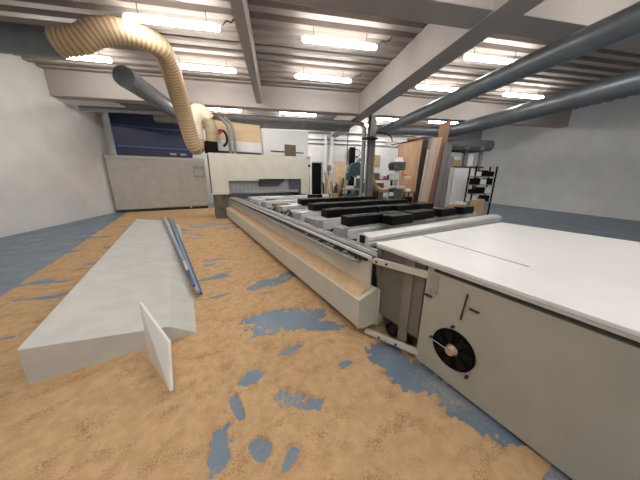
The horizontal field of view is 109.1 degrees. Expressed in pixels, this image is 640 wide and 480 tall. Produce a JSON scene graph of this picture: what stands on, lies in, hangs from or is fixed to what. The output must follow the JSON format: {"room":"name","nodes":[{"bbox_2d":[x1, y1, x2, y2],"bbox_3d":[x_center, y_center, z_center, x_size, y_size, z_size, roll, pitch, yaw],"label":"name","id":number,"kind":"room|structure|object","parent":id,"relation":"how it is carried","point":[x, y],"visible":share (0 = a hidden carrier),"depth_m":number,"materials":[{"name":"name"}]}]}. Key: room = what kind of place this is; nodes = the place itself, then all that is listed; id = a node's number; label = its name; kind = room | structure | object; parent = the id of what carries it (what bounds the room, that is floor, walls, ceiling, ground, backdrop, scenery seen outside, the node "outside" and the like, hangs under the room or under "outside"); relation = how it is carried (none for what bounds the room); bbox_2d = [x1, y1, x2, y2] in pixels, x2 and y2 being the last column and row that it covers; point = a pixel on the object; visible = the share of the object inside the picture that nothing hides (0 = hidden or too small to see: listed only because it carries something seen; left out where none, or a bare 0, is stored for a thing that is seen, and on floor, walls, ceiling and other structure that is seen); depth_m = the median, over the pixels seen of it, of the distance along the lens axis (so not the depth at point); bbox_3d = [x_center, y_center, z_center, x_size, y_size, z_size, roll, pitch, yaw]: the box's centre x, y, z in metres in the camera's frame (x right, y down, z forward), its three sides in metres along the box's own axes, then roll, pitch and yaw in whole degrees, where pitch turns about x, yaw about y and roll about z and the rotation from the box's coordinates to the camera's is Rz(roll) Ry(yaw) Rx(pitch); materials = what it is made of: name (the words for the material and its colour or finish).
{"room":"woodworking shop","nodes":[
{"label":"woodworking shop","id":0,"kind":"room"},
{"bbox_2d":[0,53,125,237],"bbox_3d":[-8.070,-2.216,4.162,0.200,5.050,18.000,-2,16,-10],"label":"wall","id":1,"kind":"structure","parent":0,"point":[53,168],"depth_m":7.07,"materials":[{"name":"paint"}]},
{"bbox_2d":[0,21,69,58],"bbox_3d":[-6.460,-3.719,4.113,2.970,0.480,0.480,-2,16,-10],"label":"ventilation duct","id":2,"kind":"object","parent":1,"relation":"attached to","point":[15,38],"visible":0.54,"depth_m":4.14,"materials":[{"name":"metal"}]},
{"bbox_2d":[44,15,204,154],"bbox_3d":[-4.083,-3.640,5.909,1.421,2.410,3.697,4,16,13],"label":"hose","id":3,"kind":"object","parent":2,"relation":"attached to","point":[89,35],"visible":0.99,"depth_m":4.70,"materials":[{"name":"plastic"}]},
{"bbox_2d":[0,0,639,126],"bbox_3d":[2.370,-4.986,5.416,21.000,0.400,18.000,-2,16,-10],"label":"ceiling","id":4,"kind":"structure","parent":0,"point":[278,28],"depth_m":6.04,"materials":[{"name":"paint"}]},
{"bbox_2d":[69,54,111,62],"bbox_3d":[-6.378,-4.823,5.850,1.740,0.325,0.110,-2,16,-10],"label":"ceiling lamp","id":5,"kind":"object","parent":4,"relation":"hanging from","point":[97,58],"visible":0.44,"depth_m":5.94,"materials":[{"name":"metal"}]},
{"bbox_2d":[123,1,219,31],"bbox_3d":[-2.916,-4.429,4.517,1.740,0.325,0.110,-2,16,-10],"label":"ceiling lamp","id":6,"kind":"object","parent":4,"relation":"hanging from","point":[137,17],"visible":1,"depth_m":4.51,"materials":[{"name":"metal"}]},
{"bbox_2d":[123,13,219,31],"bbox_3d":[-2.917,-4.325,4.545,1.740,0.110,0.110,-2,16,-10],"label":"diffuser","id":7,"kind":"object","parent":6,"relation":"attached to","point":[131,17],"depth_m":4.51,"materials":[{"name":"plastic"}]},
{"bbox_2d":[178,56,235,72],"bbox_3d":[-3.282,-4.951,6.413,1.740,0.325,0.110,-2,16,-10],"label":"ceiling lamp","id":8,"kind":"object","parent":4,"relation":"hanging from","point":[226,69],"visible":0.73,"depth_m":6.42,"materials":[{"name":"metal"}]},
{"bbox_2d":[179,64,235,72],"bbox_3d":[-3.283,-4.847,6.441,1.740,0.110,0.110,-2,16,-10],"label":"diffuser","id":9,"kind":"object","parent":8,"relation":"attached to","point":[226,69],"depth_m":6.43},
{"bbox_2d":[208,108,240,111],"bbox_3d":[-4.498,-6.035,10.342,1.740,0.325,0.110,-2,16,-10],"label":"ceiling lamp","id":10,"kind":"object","parent":4,"relation":"hanging from","point":[213,109],"visible":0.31,"depth_m":10.36,"materials":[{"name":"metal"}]},
{"bbox_2d":[229,0,261,102],"bbox_3d":[-1.740,-4.613,5.727,0.200,0.590,5.500,-2,16,-10],"label":"ceiling beam","id":11,"kind":"structure","parent":4,"relation":"attached to","point":[240,10],"depth_m":4.69,"materials":[{"name":"metal"}]},
{"bbox_2d":[280,112,315,115],"bbox_3d":[-1.057,-6.177,10.967,1.740,0.325,0.110,-2,16,-10],"label":"ceiling lamp","id":12,"kind":"object","parent":4,"relation":"hanging from","point":[284,113],"visible":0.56,"depth_m":10.95,"materials":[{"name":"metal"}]},
{"bbox_2d":[43,68,571,127],"bbox_3d":[1.652,-5.472,9.258,21.000,0.740,0.400,-2,16,-10],"label":"ceiling beam","id":13,"kind":"structure","parent":4,"relation":"attached to","point":[62,84],"depth_m":8.45,"materials":[{"name":"paint"}]},
{"bbox_2d":[112,65,176,118],"bbox_3d":[-5.112,-4.418,7.092,0.480,0.480,3.220,-3,16,-11],"label":"ventilation duct","id":14,"kind":"object","parent":13,"relation":"attached to","point":[123,76],"visible":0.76,"depth_m":6.05,"materials":[{"name":"metal"}]},
{"bbox_2d":[376,125,438,135],"bbox_3d":[3.927,-5.069,10.546,3.307,0.460,0.400,-2,16,-10],"label":"ventilation duct","id":15,"kind":"object","parent":13,"relation":"hanging from","point":[408,130],"visible":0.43,"depth_m":10.49,"materials":[{"name":"metal"}]},
{"bbox_2d":[380,1,639,134],"bbox_3d":[3.551,-3.774,6.177,0.458,0.390,8.390,-2,16,-10],"label":"ventilation duct","id":16,"kind":"object","parent":15,"relation":"attached to","point":[623,24],"visible":0.96,"depth_m":3.92,"materials":[{"name":"metal"}]},
{"bbox_2d":[295,67,350,82],"bbox_3d":[0.114,-5.085,7.010,1.740,0.325,0.110,-2,16,-10],"label":"ceiling lamp","id":17,"kind":"object","parent":4,"relation":"hanging from","point":[298,75],"visible":1,"depth_m":6.99,"materials":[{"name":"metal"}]},
{"bbox_2d":[295,74,350,82],"bbox_3d":[0.113,-4.982,7.038,1.740,0.110,0.110,-2,16,-10],"label":"diffuser","id":18,"kind":"object","parent":17,"relation":"attached to","point":[299,76],"depth_m":7.00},
{"bbox_2d":[302,27,376,50],"bbox_3d":[0.470,-4.577,5.162,1.740,0.325,0.110,-2,16,-10],"label":"ceiling lamp","id":19,"kind":"object","parent":4,"relation":"hanging from","point":[313,39],"visible":1,"depth_m":5.15,"materials":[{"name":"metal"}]},
{"bbox_2d":[302,36,376,50],"bbox_3d":[0.469,-4.473,5.190,1.740,0.110,0.110,-2,16,-10],"label":"diffuser","id":20,"kind":"object","parent":19,"relation":"attached to","point":[330,41],"depth_m":5.15,"materials":[{"name":"plastic"}]},
{"bbox_2d":[203,125,482,139],"bbox_3d":[0.752,-6.838,13.904,21.000,0.570,0.350,-2,16,-10],"label":"ceiling beam","id":21,"kind":"structure","parent":4,"relation":"attached to","point":[357,130],"depth_m":14.64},
{"bbox_2d":[376,118,396,120],"bbox_3d":[3.465,-6.364,11.789,1.740,0.325,0.110,-2,16,-10],"label":"ceiling lamp","id":22,"kind":"object","parent":4,"relation":"hanging from","point":[389,119],"visible":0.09,"depth_m":11.77,"materials":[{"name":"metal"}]},
{"bbox_2d":[329,0,544,136],"bbox_3d":[2.474,-4.445,5.585,0.500,0.770,18.000,-2,16,-10],"label":"ceiling beam","id":23,"kind":"structure","parent":4,"relation":"attached to","point":[434,47],"depth_m":5.07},
{"bbox_2d":[153,115,349,131],"bbox_3d":[-2.770,-5.340,10.392,8.502,0.455,0.450,-2,16,-10],"label":"ventilation duct","id":24,"kind":"object","parent":23,"relation":"attached to","point":[157,118],"visible":0.47,"depth_m":10.45,"materials":[{"name":"metal"}]},
{"bbox_2d":[416,80,457,91],"bbox_3d":[4.095,-5.250,7.733,1.740,0.325,0.110,-2,16,-10],"label":"ceiling lamp","id":25,"kind":"object","parent":4,"relation":"hanging from","point":[420,86],"visible":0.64,"depth_m":7.69,"materials":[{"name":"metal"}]},
{"bbox_2d":[416,85,457,91],"bbox_3d":[4.094,-5.146,7.762,1.740,0.110,0.110,-2,16,-10],"label":"diffuser","id":26,"kind":"object","parent":25,"relation":"attached to","point":[427,87],"depth_m":7.70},
{"bbox_2d":[429,121,457,123],"bbox_3d":[6.709,-6.498,12.378,1.740,0.325,0.110,-2,16,-10],"label":"ceiling lamp","id":27,"kind":"object","parent":4,"relation":"hanging from","point":[429,121],"visible":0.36,"depth_m":12.31,"materials":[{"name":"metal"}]},
{"bbox_2d":[268,0,639,53],"bbox_3d":[2.739,-3.924,3.627,21.000,0.740,0.480,-2,16,-10],"label":"ceiling beam","id":28,"kind":"structure","parent":4,"relation":"attached to","point":[550,20],"depth_m":3.65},
{"bbox_2d":[415,68,639,139],"bbox_3d":[6.596,-4.598,8.770,0.714,0.590,8.628,-3,16,-12],"label":"ventilation duct","id":29,"kind":"object","parent":28,"relation":"attached to","point":[626,84],"visible":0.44,"depth_m":6.55,"materials":[{"name":"metal"}]},
{"bbox_2d":[464,46,516,64],"bbox_3d":[4.490,-4.730,5.843,1.740,0.325,0.110,-2,16,-10],"label":"ceiling lamp","id":30,"kind":"object","parent":4,"relation":"hanging from","point":[470,56],"visible":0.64,"depth_m":5.80,"materials":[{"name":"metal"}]},
{"bbox_2d":[464,54,514,64],"bbox_3d":[4.490,-4.626,5.871,1.740,0.110,0.110,-2,16,-10],"label":"diffuser","id":31,"kind":"object","parent":30,"relation":"attached to","point":[473,57],"depth_m":5.80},
{"bbox_2d":[503,89,543,98],"bbox_3d":[7.487,-5.390,8.349,1.740,0.325,0.110,-2,16,-10],"label":"ceiling lamp","id":32,"kind":"object","parent":4,"relation":"hanging from","point":[508,94],"visible":0.89,"depth_m":8.32,"materials":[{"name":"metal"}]},
{"bbox_2d":[503,93,543,98],"bbox_3d":[7.486,-5.287,8.378,1.740,0.110,0.110,-2,16,-10],"label":"diffuser","id":33,"kind":"object","parent":32,"relation":"attached to","point":[521,95],"depth_m":8.33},
{"bbox_2d":[0,200,639,479],"bbox_3d":[2.330,-0.115,6.748,21.400,0.200,18.400,-2,16,-10],"label":"floor","id":34,"kind":"structure","parent":0,"point":[22,255],"depth_m":2.67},
{"bbox_2d":[17,219,196,384],"bbox_3d":[-3.351,0.162,4.575,1.167,0.317,6.300,-9,18,-30],"label":"platform","id":35,"kind":"object","parent":34,"relation":"on","point":[99,320],"visible":0.86,"depth_m":2.38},
{"bbox_2d":[161,216,183,260],"bbox_3d":[-3.745,-0.214,5.663,0.036,0.131,4.736,-11,19,-36],"label":"metal bar","id":36,"kind":"object","parent":35,"relation":"on","point":[172,238],"visible":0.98,"depth_m":4.77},
{"bbox_2d":[164,217,188,270],"bbox_3d":[-3.562,-0.138,5.495,0.036,0.146,5.030,-11,19,-35],"label":"metal bar","id":37,"kind":"object","parent":35,"relation":"on","point":[184,262],"visible":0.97,"depth_m":4.85,"materials":[{"name":"metal"}]},
{"bbox_2d":[168,218,194,286],"bbox_3d":[-3.327,-0.046,5.272,0.028,0.153,5.573,-10,19,-34],"label":"metal bar","id":38,"kind":"object","parent":35,"relation":"on","point":[188,271],"visible":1,"depth_m":4.19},
{"bbox_2d":[170,218,199,293],"bbox_3d":[-3.231,-0.003,5.222,0.040,0.180,5.671,-10,18,-34],"label":"metal bar","id":39,"kind":"object","parent":35,"relation":"on","point":[175,230],"visible":0.94,"depth_m":4.04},
{"bbox_2d":[104,154,209,212],"bbox_3d":[-7.477,-2.681,10.905,3.680,2.400,1.070,-8,18,-29],"label":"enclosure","id":40,"kind":"object","parent":34,"relation":"on","point":[138,183],"visible":1,"depth_m":10.39,"materials":[{"name":"metal"}]},
{"bbox_2d":[108,113,192,157],"bbox_3d":[-7.406,-4.681,10.241,2.860,1.790,0.720,-8,18,-29],"label":"tall cabinet","id":41,"kind":"object","parent":40,"relation":"on","point":[133,134],"visible":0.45,"depth_m":9.86,"materials":[{"name":"metal"}]},
{"bbox_2d":[78,105,365,195],"bbox_3d":[-3.319,-3.119,9.619,10.765,3.950,0.410,-2,15,-9],"label":"pipe","id":42,"kind":"object","parent":34,"relation":"on","point":[80,107],"visible":0.84,"depth_m":9.28,"materials":[{"name":"metal"}]},
{"bbox_2d":[218,140,263,205],"bbox_3d":[-3.380,-2.554,9.616,1.850,2.900,0.620,-8,18,-29],"label":"tall cabinet","id":43,"kind":"object","parent":34,"relation":"on","point":[241,147],"visible":0.32,"depth_m":9.28,"materials":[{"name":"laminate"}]},
{"bbox_2d":[214,120,260,142],"bbox_3d":[-3.238,-4.276,9.084,1.710,0.695,0.050,-8,18,-29],"label":"board","id":44,"kind":"object","parent":43,"relation":"on","point":[243,132],"visible":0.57,"depth_m":9.14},
{"bbox_2d":[0,208,551,479],"bbox_3d":[-3.481,-0.015,5.777,4.265,0.048,12.930,-8,18,-29],"label":"sawdust","id":45,"kind":"object","parent":34,"relation":"on","point":[117,418],"visible":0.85,"depth_m":1.59},
{"bbox_2d":[139,302,172,390],"bbox_3d":[-1.291,0.824,1.831,0.580,0.515,0.104,13,19,38],"label":"sheet","id":46,"kind":"object","parent":45,"relation":"on","point":[158,343],"visible":0.96,"depth_m":1.81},
{"bbox_2d":[172,219,202,294],"bbox_3d":[-3.175,0.027,5.217,0.032,0.187,5.549,-10,18,-34],"label":"metal bar","id":47,"kind":"object","parent":45,"relation":"on","point":[197,282],"visible":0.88,"depth_m":4.04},
{"bbox_2d":[260,128,307,195],"bbox_3d":[-1.627,-3.142,10.533,2.120,3.580,0.800,-8,18,-29],"label":"machine housing","id":48,"kind":"object","parent":34,"relation":"on","point":[277,142],"visible":0.44,"depth_m":9.93,"materials":[{"name":"white metal"}]},
{"bbox_2d":[285,144,295,155],"bbox_3d":[-1.309,-3.929,10.065,0.510,0.510,0.065,-8,18,-29],"label":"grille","id":49,"kind":"object","parent":48,"relation":"attached to","point":[290,149],"depth_m":10.03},
{"bbox_2d":[324,136,326,185],"bbox_3d":[0.356,-4.430,14.506,0.167,4.000,0.167,-8,18,-29],"label":"pipe","id":50,"kind":"object","parent":34,"relation":"on","point":[325,153],"visible":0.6,"depth_m":14.28,"materials":[{"name":"white metal"}]},
{"bbox_2d":[330,136,332,179],"bbox_3d":[0.729,-4.445,14.573,0.167,4.000,0.167,-8,18,-29],"label":"pipe","id":51,"kind":"object","parent":34,"relation":"on","point":[331,150],"visible":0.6,"depth_m":14.30,"materials":[{"name":"white metal"}]},
{"bbox_2d":[323,183,348,195],"bbox_3d":[0.924,-2.717,13.472,1.550,1.250,0.120,-2,16,-10],"label":"rack","id":52,"kind":"object","parent":34,"relation":"on","point":[323,183],"visible":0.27,"depth_m":13.38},
{"bbox_2d":[335,161,345,190],"bbox_3d":[1.250,-3.526,14.072,0.670,2.500,0.260,-2,16,-10],"label":"plywood sheet","id":53,"kind":"object","parent":34,"relation":"on","point":[340,167],"visible":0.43,"depth_m":13.92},
{"bbox_2d":[348,147,355,192],"bbox_3d":[2.031,-4.179,14.777,0.290,3.400,0.350,-2,16,-10],"label":"duct","id":54,"kind":"object","parent":34,"relation":"on","point":[352,150],"visible":0.36,"depth_m":14.38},
{"bbox_2d":[342,158,363,196],"bbox_3d":[1.881,-2.964,11.933,1.300,2.554,0.720,-2,16,-10],"label":"saw","id":55,"kind":"object","parent":34,"relation":"on","point":[353,170],"visible":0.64,"depth_m":11.58,"materials":[{"name":"teal paint"}]},
{"bbox_2d":[207,153,501,328],"bbox_3d":[-0.395,-1.354,6.229,3.990,2.420,8.425,-8,18,-29],"label":"machine","id":56,"kind":"object","parent":34,"relation":"on","point":[344,232],"visible":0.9,"depth_m":3.75,"materials":[{"name":"metal"}]},
{"bbox_2d":[190,103,227,153],"bbox_3d":[-3.884,-3.794,7.818,1.333,1.532,0.614,-8,18,-29],"label":"hose","id":57,"kind":"object","parent":56,"relation":"on","point":[202,115],"visible":0.86,"depth_m":7.66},
{"bbox_2d":[218,116,231,153],"bbox_3d":[-3.487,-3.815,8.392,0.396,1.360,0.110,-8,18,-29],"label":"pipe","id":58,"kind":"object","parent":56,"relation":"on","point":[219,117],"visible":0.9,"depth_m":8.39,"materials":[{"name":"metal"}]},
{"bbox_2d":[223,116,236,153],"bbox_3d":[-3.341,-3.837,8.476,0.396,1.360,0.110,-8,18,-29],"label":"pipe","id":59,"kind":"object","parent":56,"relation":"on","point":[224,117],"visible":0.94,"depth_m":8.48,"materials":[{"name":"metal"}]},
{"bbox_2d":[229,179,300,192],"bbox_3d":[-2.101,-2.181,9.127,2.921,0.540,0.020,-8,18,-29],"label":"curtain","id":60,"kind":"object","parent":56,"relation":"hanging from","point":[263,184],"depth_m":9.04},
{"bbox_2d":[244,190,297,192],"bbox_3d":[-1.909,-1.957,9.174,2.200,0.095,0.080,-8,18,-29],"label":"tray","id":61,"kind":"object","parent":56,"relation":"on","point":[254,191],"depth_m":9.08,"materials":[{"name":"metal"}]},
{"bbox_2d":[228,206,371,296],"bbox_3d":[-1.480,-0.361,5.426,0.190,0.072,7.600,-8,18,-29],"label":"sawdust","id":62,"kind":"object","parent":56,"relation":"on","point":[355,287],"visible":0.95,"depth_m":3.09},
{"bbox_2d":[364,145,367,195],"bbox_3d":[1.981,-2.606,9.951,0.060,2.890,0.060,-8,18,-29],"label":"pipe","id":63,"kind":"object","parent":34,"relation":"on","point":[367,145],"visible":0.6,"depth_m":9.82,"materials":[{"name":"metal"}]},
{"bbox_2d":[365,115,376,195],"bbox_3d":[2.158,-3.188,9.963,0.220,4.030,0.320,-2,16,-10],"label":"column","id":64,"kind":"structure","parent":34,"relation":"on","point":[371,120],"depth_m":9.73,"materials":[{"name":"grey metal"}]},
{"bbox_2d":[362,134,378,139],"bbox_3d":[2.051,-4.243,9.304,0.709,0.211,0.720,-8,18,-29],"label":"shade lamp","id":65,"kind":"object","parent":64,"relation":"attached to","point":[368,137],"visible":0.98,"depth_m":9.25,"materials":[{"name":"metal"}]},
{"bbox_2d":[371,120,376,195],"bbox_3d":[2.331,-3.143,10.029,0.080,3.890,0.080,-8,18,-29],"label":"pipe","id":66,"kind":"object","parent":34,"relation":"on","point":[376,120],"visible":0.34,"depth_m":9.89,"materials":[{"name":"metal"}]},
{"bbox_2d":[376,132,398,147],"bbox_3d":[2.871,-4.302,9.804,1.103,0.594,0.260,-2,16,-10],"label":"task lamp","id":67,"kind":"object","parent":66,"relation":"attached to","point":[392,142],"visible":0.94,"depth_m":9.79,"materials":[{"name":"metal"}]},
{"bbox_2d":[372,191,378,199],"bbox_3d":[2.825,-2.108,11.966,0.300,0.900,0.350,-2,16,-10],"label":"storage box","id":68,"kind":"object","parent":34,"relation":"on","point":[374,193],"visible":0.36,"depth_m":11.72,"materials":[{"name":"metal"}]},
{"bbox_2d":[372,183,383,199],"bbox_3d":[3.132,-2.478,12.572,0.650,1.300,0.180,-2,16,-10],"label":"wooden crate","id":69,"kind":"object","parent":34,"relation":"on","point":[380,194],"visible":0.29,"depth_m":12.43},
{"bbox_2d":[384,151,410,198],"bbox_3d":[3.144,-2.315,9.359,0.925,2.680,0.611,-3,16,-12],"label":"press","id":70,"kind":"object","parent":34,"relation":"on","point":[397,164],"visible":0.8,"depth_m":9.09,"materials":[{"name":"grey paint"}]},
{"bbox_2d":[373,175,393,192],"bbox_3d":[2.900,-2.575,10.274,1.332,0.888,0.582,14,20,40],"label":"hose","id":71,"kind":"object","parent":70,"relation":"attached to","point":[384,190],"visible":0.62,"depth_m":10.52,"materials":[{"name":"plastic"}]},
{"bbox_2d":[385,323,412,343],"bbox_3d":[0.750,0.904,2.270,0.163,0.162,0.375,-4,16,-17],"label":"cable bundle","id":72,"kind":"object","parent":34,"relation":"on","point":[394,329],"visible":0.8,"depth_m":2.21,"materials":[{"name":"black rubber"}]},
{"bbox_2d":[402,191,415,203],"bbox_3d":[3.663,-1.568,9.770,0.540,1.030,0.500,-2,16,-10],"label":"bench","id":73,"kind":"object","parent":34,"relation":"on","point":[403,192],"visible":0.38,"depth_m":9.45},
{"bbox_2d":[399,139,422,201],"bbox_3d":[3.833,-2.731,9.974,1.080,3.170,0.130,-2,16,-10],"label":"plywood sheet","id":74,"kind":"object","parent":34,"relation":"on","point":[410,152],"visible":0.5,"depth_m":9.84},
{"bbox_2d":[414,140,428,202],"bbox_3d":[4.425,-2.756,10.120,0.467,3.150,0.123,-8,18,-29],"label":"board","id":75,"kind":"object","parent":34,"relation":"on","point":[425,142],"visible":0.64,"depth_m":9.99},
{"bbox_2d":[419,137,438,201],"bbox_3d":[4.392,-2.526,9.337,0.689,3.120,0.142,-8,18,-29],"label":"plank","id":76,"kind":"object","parent":34,"relation":"on","point":[434,142],"visible":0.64,"depth_m":9.23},
{"bbox_2d":[425,137,441,201],"bbox_3d":[4.572,-2.542,9.361,0.613,3.140,0.085,-8,17,-28],"label":"plank","id":77,"kind":"object","parent":34,"relation":"on","point":[440,138],"visible":0.64,"depth_m":9.27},
{"bbox_2d":[428,120,451,202],"bbox_3d":[4.989,-2.992,9.655,0.700,3.860,0.140,-2,16,-10],"label":"board","id":78,"kind":"object","parent":34,"relation":"on","point":[444,128],"visible":0.5,"depth_m":9.51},
{"bbox_2d":[433,142,452,207],"bbox_3d":[5.166,-2.550,9.674,0.580,3.000,0.080,-2,16,-10],"label":"sheet","id":79,"kind":"object","parent":34,"relation":"on","point":[447,151],"visible":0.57,"depth_m":9.59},
{"bbox_2d":[439,155,453,206],"bbox_3d":[5.335,-2.289,9.673,0.430,2.500,0.080,-2,16,-10],"label":"sheet","id":80,"kind":"object","parent":34,"relation":"on","point":[450,160],"visible":0.57,"depth_m":9.61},
{"bbox_2d":[444,167,454,206],"bbox_3d":[5.434,-2.012,9.610,0.240,2.000,0.080,-2,16,-10],"label":"sheet","id":81,"kind":"object","parent":34,"relation":"on","point":[451,173],"visible":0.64,"depth_m":9.53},
{"bbox_2d":[447,204,462,207],"bbox_3d":[5.127,-1.055,8.717,0.440,0.620,0.300,-2,16,-10],"label":"cardboard box","id":82,"kind":"object","parent":34,"relation":"on","point":[448,205],"visible":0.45,"depth_m":8.55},
{"bbox_2d":[449,168,472,205],"bbox_3d":[5.869,-1.980,9.545,0.870,1.980,0.080,-2,16,-10],"label":"board","id":83,"kind":"object","parent":34,"relation":"on","point":[460,176],"visible":0.57,"depth_m":9.44,"materials":[{"name":"laminate"}]},
{"bbox_2d":[452,146,486,194],"bbox_3d":[6.282,-2.735,10.572,1.850,2.900,0.930,-2,16,-10],"label":"storage rack","id":84,"kind":"object","parent":34,"relation":"on","point":[466,151],"visible":0.28,"depth_m":10.03,"materials":[{"name":"metal"}]},
{"bbox_2d":[453,159,460,165],"bbox_3d":[5.882,-3.445,10.236,0.500,0.279,0.550,-2,16,-10],"label":"cardboard box","id":85,"kind":"object","parent":84,"relation":"on","point":[456,162],"visible":0.21,"depth_m":9.99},
{"bbox_2d":[451,152,461,159],"bbox_3d":[5.879,-3.731,10.183,0.540,0.299,0.500,-2,16,-10],"label":"box","id":86,"kind":"object","parent":85,"relation":"on","point":[457,155],"visible":0.43,"depth_m":9.95,"materials":[{"name":"cardboard"}]},
{"bbox_2d":[461,154,473,165],"bbox_3d":[6.614,-3.574,10.236,0.250,0.539,0.350,-2,16,-10],"label":"box","id":87,"kind":"object","parent":84,"relation":"on","point":[470,156],"visible":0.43,"depth_m":10.08,"materials":[{"name":"cardboard"}]},
{"bbox_2d":[453,166,483,168],"bbox_3d":[6.287,-3.313,10.414,1.850,0.060,0.930,-2,16,-10],"label":"shelf","id":88,"kind":"object","parent":84,"relation":"attached to","point":[473,167],"depth_m":9.99,"materials":[{"name":"metal"}]},
{"bbox_2d":[452,149,486,152],"bbox_3d":[6.293,-3.984,10.231,1.850,0.050,0.930,-2,16,-10],"label":"shelf","id":89,"kind":"object","parent":84,"relation":"attached to","point":[453,150],"depth_m":9.91,"materials":[{"name":"metal"}]},
{"bbox_2d":[469,199,484,215],"bbox_3d":[5.684,-1.067,8.345,0.395,0.849,0.356,0,15,-2],"label":"cardboard box","id":90,"kind":"object","parent":34,"relation":"on","point":[478,204],"visible":0.5,"depth_m":8.18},
{"bbox_2d":[463,166,497,214],"bbox_3d":[6.042,-1.751,8.676,0.920,2.000,0.350,-2,16,-10],"label":"rack","id":91,"kind":"object","parent":34,"relation":"on","point":[474,176],"visible":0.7,"depth_m":8.51,"materials":[{"name":"black metal"}]},
{"bbox_2d":[466,195,476,200],"bbox_3d":[5.756,-1.590,8.659,0.240,0.231,0.260,-2,16,-10],"label":"case","id":92,"kind":"object","parent":91,"relation":"on","point":[468,196],"visible":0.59,"depth_m":8.60,"materials":[{"name":"white plastic"}]},
{"bbox_2d":[469,178,480,184],"bbox_3d":[5.761,-2.186,8.497,0.240,0.227,0.260,-2,16,-10],"label":"case","id":93,"kind":"object","parent":91,"relation":"on","point":[477,180],"visible":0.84,"depth_m":8.40,"materials":[{"name":"black plastic"}]},
{"bbox_2d":[474,187,484,192],"bbox_3d":[6.024,-1.885,8.630,0.240,0.220,0.260,-2,16,-10],"label":"case","id":94,"kind":"object","parent":91,"relation":"on","point":[481,189],"visible":0.82,"depth_m":8.51,"materials":[{"name":"black plastic"}]},
{"bbox_2d":[477,170,487,175],"bbox_3d":[6.029,-2.477,8.468,0.240,0.206,0.260,-2,16,-10],"label":"case","id":95,"kind":"object","parent":91,"relation":"on","point":[484,172],"visible":0.76,"depth_m":8.35,"materials":[{"name":"black plastic"}]},
{"bbox_2d":[479,179,486,184],"bbox_3d":[6.027,-2.182,8.549,0.240,0.194,0.260,-2,16,-10],"label":"case","id":96,"kind":"object","parent":91,"relation":"on","point":[482,181],"visible":0.7,"depth_m":8.42,"materials":[{"name":"white plastic"}]},
{"bbox_2d":[479,195,489,200],"bbox_3d":[6.287,-1.610,8.757,0.240,0.227,0.260,-2,16,-10],"label":"case","id":97,"kind":"object","parent":91,"relation":"on","point":[486,197],"visible":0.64,"depth_m":8.63,"materials":[{"name":"black plastic"}]},
{"bbox_2d":[482,178,492,184],"bbox_3d":[6.292,-2.208,8.593,0.240,0.227,0.260,-2,16,-10],"label":"case","id":98,"kind":"object","parent":91,"relation":"on","point":[489,181],"visible":0.84,"depth_m":8.48,"materials":[{"name":"black plastic"}]},
{"bbox_2d":[484,187,490,192],"bbox_3d":[6.290,-1.895,8.679,0.240,0.217,0.260,-2,16,-10],"label":"case","id":99,"kind":"object","parent":91,"relation":"on","point":[487,189],"visible":0.68,"depth_m":8.55,"materials":[{"name":"white plastic"}]},
{"bbox_2d":[376,222,639,479],"bbox_3d":[2.138,0.591,1.920,2.380,0.922,2.350,-8,18,-29],"label":"machine","id":100,"kind":"object","parent":34,"relation":"on","point":[538,328],"visible":0.98,"depth_m":1.39,"materials":[{"name":"metal"}]},
{"bbox_2d":[365,328,417,354],"bbox_3d":[0.654,0.948,2.148,0.522,0.079,0.051,14,20,40],"label":"bar","id":101,"kind":"object","parent":100,"relation":"attached to","point":[406,347],"visible":0.93,"depth_m":2.12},
{"bbox_2d":[371,258,427,277],"bbox_3d":[0.677,0.235,2.024,0.038,0.099,0.588,-11,19,-36],"label":"bar","id":102,"kind":"object","parent":100,"relation":"attached to","point":[400,267],"visible":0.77,"depth_m":1.97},
{"bbox_2d":[193,128,474,202],"bbox_3d":[0.686,-5.019,14.681,21.000,5.050,0.200,-2,16,-10],"label":"wall","id":103,"kind":"structure","parent":0,"point":[317,151],"depth_m":14.63,"materials":[{"name":"paint"}]},
{"bbox_2d":[312,163,320,193],"bbox_3d":[-0.279,-3.719,14.827,0.710,2.450,0.050,-2,16,-10],"label":"door","id":104,"kind":"structure","parent":103,"relation":"in","point":[316,167],"depth_m":14.74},
{"bbox_2d":[312,161,322,193],"bbox_3d":[-0.265,-3.740,14.750,0.870,2.530,0.070,-2,16,-10],"label":"trim","id":105,"kind":"structure","parent":103,"relation":"attached to","point":[312,161],"depth_m":14.62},
{"bbox_2d":[308,143,389,146],"bbox_3d":[2.592,-6.072,14.591,8.400,0.060,0.060,-2,16,-10],"label":"conduit","id":106,"kind":"object","parent":103,"relation":"attached to","point":[308,143],"visible":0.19,"depth_m":14.37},
{"bbox_2d":[308,139,405,142],"bbox_3d":[2.594,-6.304,14.528,8.400,0.060,0.060,-2,16,-10],"label":"conduit","id":107,"kind":"object","parent":103,"relation":"attached to","point":[308,139],"visible":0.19,"depth_m":14.31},
{"bbox_2d":[355,149,360,156],"bbox_3d":[2.370,-5.602,14.685,0.500,0.500,0.085,-2,16,-10],"label":"wall clock","id":108,"kind":"object","parent":103,"relation":"attached to","point":[357,152],"visible":0.66,"depth_m":14.67,"materials":[{"name":"white plastic"}]},
{"bbox_2d":[374,155,379,165],"bbox_3d":[3.736,-5.228,15.065,0.450,0.700,0.060,-2,16,-10],"label":"cork board","id":109,"kind":"object","parent":103,"relation":"attached to","point":[377,157],"visible":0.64,"depth_m":15.04,"materials":[{"name":"wood"}]},
{"bbox_2d":[469,95,639,220],"bbox_3d":[12.772,-3.077,7.948,0.200,5.050,18.000,-2,16,-10],"label":"wall","id":110,"kind":"structure","parent":0,"point":[591,165],"depth_m":10.77,"materials":[{"name":"paint"}]},
{"bbox_2d":[427,138,494,150],"bbox_3d":[6.810,-4.595,11.022,3.303,0.540,0.520,-2,16,-10],"label":"ventilation duct","id":111,"kind":"object","parent":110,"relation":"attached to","point":[488,145],"visible":0.67,"depth_m":10.87,"materials":[{"name":"metal"}]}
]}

